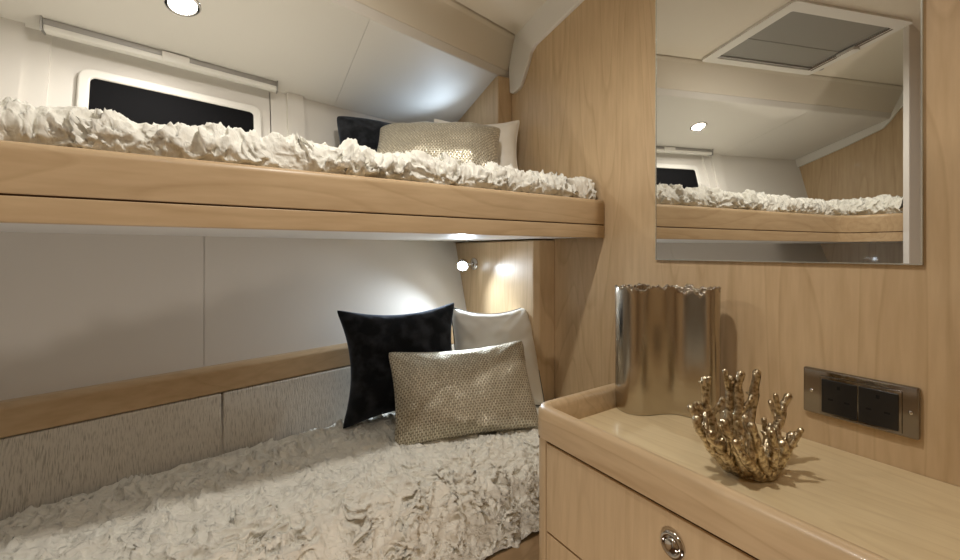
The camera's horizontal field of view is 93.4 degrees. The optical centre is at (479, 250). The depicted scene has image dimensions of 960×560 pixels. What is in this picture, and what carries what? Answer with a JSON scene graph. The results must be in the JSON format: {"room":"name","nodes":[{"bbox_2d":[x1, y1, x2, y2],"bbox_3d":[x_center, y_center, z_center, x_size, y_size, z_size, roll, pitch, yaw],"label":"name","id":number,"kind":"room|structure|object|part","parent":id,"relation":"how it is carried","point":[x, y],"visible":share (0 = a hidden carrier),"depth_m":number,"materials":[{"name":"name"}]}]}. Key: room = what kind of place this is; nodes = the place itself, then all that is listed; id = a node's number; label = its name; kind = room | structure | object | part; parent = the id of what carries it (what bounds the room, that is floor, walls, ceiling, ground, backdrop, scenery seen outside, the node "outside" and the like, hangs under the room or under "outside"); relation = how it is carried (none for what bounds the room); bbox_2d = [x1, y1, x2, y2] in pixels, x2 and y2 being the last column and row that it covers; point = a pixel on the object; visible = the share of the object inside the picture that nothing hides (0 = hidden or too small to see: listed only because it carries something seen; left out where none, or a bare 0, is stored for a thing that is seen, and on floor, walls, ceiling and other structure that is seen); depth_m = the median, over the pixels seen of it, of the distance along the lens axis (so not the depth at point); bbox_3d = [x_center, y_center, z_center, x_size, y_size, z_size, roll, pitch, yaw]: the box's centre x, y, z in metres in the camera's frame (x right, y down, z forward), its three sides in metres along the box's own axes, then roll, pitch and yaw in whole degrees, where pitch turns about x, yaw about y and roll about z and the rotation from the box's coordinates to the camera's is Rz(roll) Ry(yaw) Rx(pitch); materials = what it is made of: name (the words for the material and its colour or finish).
{"room":"yacht cabin","nodes":[
{"label":"yacht cabin","id":0,"kind":"room"},
{"bbox_2d":[18,27,396,147],"bbox_3d":[-0.783,-0.305,1.322,0.151,0.510,2.096,0,0,43],"label":"wall","id":1,"kind":"structure","parent":0,"point":[320,119],"depth_m":1.47,"materials":[{"name":"white paint"}]},
{"bbox_2d":[0,17,24,99],"bbox_3d":[-1.061,-0.316,0.995,0.058,0.433,0.136,0,0,-31],"label":"trim","id":2,"kind":"structure","parent":1,"relation":"attached to","point":[11,31],"depth_m":1.02,"materials":[{"name":"white"}]},
{"bbox_2d":[47,36,269,137],"bbox_3d":[-0.849,-0.301,1.255,0.145,0.516,0.555,0,0,43],"label":"window","id":3,"kind":"structure","parent":1,"relation":"in","point":[141,90],"depth_m":1.22,"materials":[{"name":"white plastic"}]},
{"bbox_2d":[40,15,277,93],"bbox_3d":[-0.840,-0.528,1.259,0.030,0.033,0.557,0,0,43],"label":"roller blind","id":4,"kind":"object","parent":3,"relation":"attached to","point":[50,27],"visible":1,"depth_m":1.20,"materials":[{"name":"white plastic"}]},
{"bbox_3d":[-0.835,-0.348,1.260,0.061,0.222,0.450,0,0,43],"label":"frame","id":5,"kind":"part","parent":3,"relation":"part of","materials":[{"name":"white plastic"}]},
{"bbox_3d":[-0.836,-0.348,1.261,0.048,0.177,0.405,0,0,43],"label":"glass","id":6,"kind":"part","parent":3,"relation":"part of","materials":[{"name":"black glass"}]},
{"bbox_2d":[286,92,304,138],"bbox_3d":[-0.604,-0.316,1.492,0.058,0.433,0.136,0,0,-31],"label":"trim","id":7,"kind":"structure","parent":1,"relation":"attached to","point":[294,103],"depth_m":1.51,"materials":[{"name":"white"}]},
{"bbox_2d":[0,232,468,453],"bbox_3d":[-0.647,0.535,1.098,0.423,1.170,2.175,0,0,43],"label":"wall","id":8,"kind":"structure","parent":0,"point":[77,310],"depth_m":1.15,"materials":[{"name":"white paint"}]},
{"bbox_2d":[0,393,221,520],"bbox_3d":[-0.950,0.479,0.779,0.071,0.242,0.937,0,0,43],"label":"wall panel","id":9,"kind":"object","parent":8,"relation":"attached to","point":[38,468],"visible":0.5,"depth_m":0.95,"materials":[{"name":"beige fabric"}]},
{"bbox_2d":[0,328,453,437],"bbox_3d":[-0.697,0.324,1.117,0.040,0.064,1.962,0,0,43],"label":"trim","id":10,"kind":"structure","parent":8,"relation":"attached to","point":[21,415],"depth_m":1.04,"materials":[{"name":"brown wood"}]},
{"bbox_2d":[0,140,604,241],"bbox_3d":[-0.589,-0.094,0.962,2.051,0.112,0.781,0,0,-43],"label":"bunk","id":11,"kind":"object","parent":8,"relation":"attached to","point":[44,188],"visible":1,"depth_m":0.80,"materials":[{"name":"brown wood"}]},
{"bbox_3d":[-0.587,-0.046,0.962,2.060,0.011,0.753,0,0,-44],"label":"underside panel","id":12,"kind":"part","parent":11,"relation":"part of","materials":[{"name":"white laminate"}]},
{"bbox_2d":[0,96,596,198],"bbox_3d":[-0.545,-0.190,1.018,2.061,0.094,0.778,0,0,-44],"label":"bedspread","id":13,"kind":"object","parent":11,"relation":"on","point":[68,126],"visible":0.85,"depth_m":0.81,"materials":[{"name":"white fabric"}]},
{"bbox_2d":[337,116,391,151],"bbox_3d":[-0.334,-0.338,1.627,0.336,0.264,0.181,0,0,-37],"label":"throw pillow","id":14,"kind":"object","parent":13,"relation":"on","point":[366,132],"visible":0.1,"depth_m":1.54,"materials":[{"name":"black fabric"}]},
{"bbox_2d":[377,121,499,165],"bbox_3d":[-0.136,-0.310,1.439,0.401,0.221,0.195,0,0,3],"label":"lumbar pillow","id":15,"kind":"object","parent":13,"relation":"on","point":[476,143],"visible":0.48,"depth_m":1.39,"materials":[{"name":"beige fabric"}]},
{"bbox_2d":[434,119,519,168],"bbox_3d":[-0.009,-0.341,1.598,0.312,0.269,0.129,0,0,-2],"label":"throw pillow","id":16,"kind":"object","parent":13,"relation":"on","point":[507,144],"visible":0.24,"depth_m":1.58,"materials":[{"name":"white fabric"}]},
{"bbox_2d":[223,344,454,453],"bbox_3d":[-0.322,0.479,1.464,0.071,0.242,0.950,0,0,43],"label":"wall panel","id":17,"kind":"object","parent":8,"relation":"attached to","point":[253,415],"visible":0.21,"depth_m":1.23,"materials":[{"name":"beige fabric"}]},
{"bbox_2d":[0,0,498,122],"bbox_3d":[-0.527,-0.597,1.421,0.490,0.191,1.674,0,0,43],"label":"ceiling","id":18,"kind":"structure","parent":0,"point":[309,47],"depth_m":1.33,"materials":[{"name":"white paint"}]},
{"bbox_2d":[164,0,200,16],"bbox_3d":[-0.728,-0.603,1.107,0.077,0.028,0.074,0,0,-31],"label":"recessed light","id":19,"kind":"object","parent":18,"relation":"in","point":[185,8],"visible":1,"depth_m":1.11,"materials":[{"name":"silver metal"}]},
{"bbox_2d":[456,0,546,34],"bbox_3d":[0.151,-0.963,-0.202,1.990,0.314,3.264,0,0,-31],"label":"ceiling","id":20,"kind":"structure","parent":0,"point":[512,15],"depth_m":1.54,"materials":[{"name":"beige"}]},
{"bbox_2d":[469,0,959,486],"bbox_3d":[0.661,0.000,0.868,0.030,2.240,3.200,0,0,-31],"label":"wall","id":21,"kind":"structure","parent":0,"point":[584,106],"depth_m":0.96,"materials":[{"name":"brown wood"}]},
{"bbox_2d":[329,0,508,77],"bbox_3d":[-0.589,-0.681,1.020,0.056,0.038,2.087,0,0,43],"label":"trim","id":22,"kind":"structure","parent":21,"relation":"attached to","point":[353,5],"depth_m":1.41,"materials":[{"name":"white wood"}]},
{"bbox_2d":[355,0,514,71],"bbox_3d":[-0.570,-0.760,0.990,0.086,0.140,2.097,0,0,43],"label":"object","id":23,"kind":"structure","parent":21,"relation":"attached to","point":[451,22],"depth_m":1.50,"materials":[{"name":"beige wood"}]},
{"bbox_2d":[458,76,510,124],"bbox_3d":[-0.043,-0.405,1.942,0.062,0.510,0.533,0,0,-31],"label":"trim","id":24,"kind":"structure","parent":21,"relation":"attached to","point":[493,106],"depth_m":1.73,"materials":[{"name":"brown wood"}]},
{"bbox_2d":[456,240,553,401],"bbox_3d":[0.053,0.542,1.766,0.080,1.156,0.634,0,0,-31],"label":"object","id":25,"kind":"structure","parent":21,"relation":"attached to","point":[509,275],"depth_m":1.55,"materials":[{"name":"brown wood"}]},
{"bbox_2d":[457,258,477,270],"bbox_3d":[-0.053,0.053,1.801,0.082,0.054,0.050,0,0,-13],"label":"reading lamp","id":26,"kind":"object","parent":25,"relation":"attached to","point":[462,265],"visible":1,"depth_m":1.79,"materials":[{"name":"silver metal"}]},
{"bbox_3d":[-0.026,0.052,1.806,0.013,0.051,0.051,0,0,-31],"label":"wall plate","id":27,"kind":"part","parent":26,"relation":"part of","materials":[{"name":"silver metal"}]},
{"bbox_2d":[509,0,583,93],"bbox_3d":[0.327,-0.797,1.379,0.014,0.405,0.820,0,0,-31],"label":"trim","id":28,"kind":"structure","parent":21,"relation":"attached to","point":[552,13],"depth_m":1.60,"materials":[{"name":"white plastic"}]},
{"bbox_2d":[655,0,923,264],"bbox_3d":[0.588,-0.389,0.953,0.006,0.823,0.509,0,0,-31],"label":"wall mirror","id":29,"kind":"object","parent":21,"relation":"attached to","point":[792,131],"visible":1,"depth_m":0.90,"materials":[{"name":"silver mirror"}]},
{"bbox_2d":[804,366,920,439],"bbox_3d":[0.672,0.266,0.806,0.015,0.085,0.166,0,0,-31],"label":"double socket","id":30,"kind":"object","parent":21,"relation":"attached to","point":[890,407],"visible":1,"depth_m":0.79,"materials":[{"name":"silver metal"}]},
{"bbox_3d":[-0.139,1.135,0.325,2.100,0.030,3.100,0,0,-31],"label":"floor","id":31,"kind":"structure","parent":0,"visible":0},
{"bbox_2d":[484,531,538,559],"bbox_3d":[-0.455,0.928,0.837,2.022,0.384,0.388,0,0,-42],"label":"bunk","id":32,"kind":"object","parent":31,"relation":"on","point":[528,549],"visible":0.02,"depth_m":1.14,"materials":[{"name":"brown wood"}]},
{"bbox_2d":[0,406,538,559],"bbox_3d":[-0.444,0.601,1.073,1.628,0.272,0.597,0,0,-36],"label":"bedspread","id":33,"kind":"object","parent":32,"relation":"on","point":[333,492],"visible":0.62,"depth_m":0.94,"materials":[{"name":"white fabric"}]},
{"bbox_2d":[337,303,453,428],"bbox_3d":[-0.237,0.337,1.392,0.378,0.327,0.187,0,0,-31],"label":"throw pillow","id":34,"kind":"object","parent":33,"relation":"on","point":[370,339],"visible":0.7,"depth_m":1.33,"materials":[{"name":"black fabric"}]},
{"bbox_2d":[389,341,537,445],"bbox_3d":[-0.044,0.390,1.271,0.408,0.232,0.183,0,0,-17],"label":"lumbar pillow","id":35,"kind":"object","parent":33,"relation":"on","point":[447,394],"visible":0.97,"depth_m":1.21,"materials":[{"name":"beige fabric"}]},
{"bbox_2d":[452,308,544,405],"bbox_3d":[0.054,0.344,1.495,0.297,0.333,0.163,0,0,-7],"label":"throw pillow","id":36,"kind":"object","parent":33,"relation":"on","point":[471,330],"visible":0.45,"depth_m":1.47,"materials":[{"name":"white fabric"}]},
{"bbox_2d":[538,435,758,559],"bbox_3d":[0.665,0.752,0.427,0.416,0.736,1.542,0,0,-31],"label":"base cabinet","id":37,"kind":"object","parent":31,"relation":"on","point":[585,513],"visible":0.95,"depth_m":0.78,"materials":[{"name":"brown wood"}]},
{"bbox_3d":[0.140,0.752,0.951,0.045,0.736,0.048,0,0,-31],"label":"corner post","id":38,"kind":"part","parent":37,"relation":"part of","materials":[{"name":"brown wood"}]},
{"bbox_3d":[0.293,0.660,0.672,0.018,0.178,0.581,0,0,-31],"label":"drawer","id":39,"kind":"part","parent":37,"relation":"part of","materials":[{"name":"brown wood"}]},
{"bbox_3d":[0.282,0.433,0.666,0.009,0.041,0.041,0,0,-31],"label":"knob","id":40,"kind":"part","parent":37,"relation":"part of","materials":[{"name":"silver metal"}]},
{"bbox_2d":[538,383,959,559],"bbox_3d":[0.666,0.352,0.429,0.413,0.063,1.544,0,0,-31],"label":"countertop","id":41,"kind":"structure","parent":37,"relation":"on","point":[827,502],"depth_m":0.68,"materials":[{"name":"brown wood"}]},
{"bbox_2d":[615,283,720,422],"bbox_3d":[0.421,0.220,1.028,0.221,0.292,0.095,0,0,18],"label":"vase","id":42,"kind":"object","parent":41,"relation":"on","point":[668,338],"visible":0.97,"depth_m":1.00,"materials":[{"name":"silver metal"}]},
{"bbox_2d":[687,369,803,482],"bbox_3d":[0.440,0.286,0.751,0.210,0.158,0.117,0,0,-13],"label":"ornament","id":43,"kind":"object","parent":41,"relation":"on","point":[743,454],"visible":1,"depth_m":0.73,"materials":[{"name":"gold metal"}]}
]}

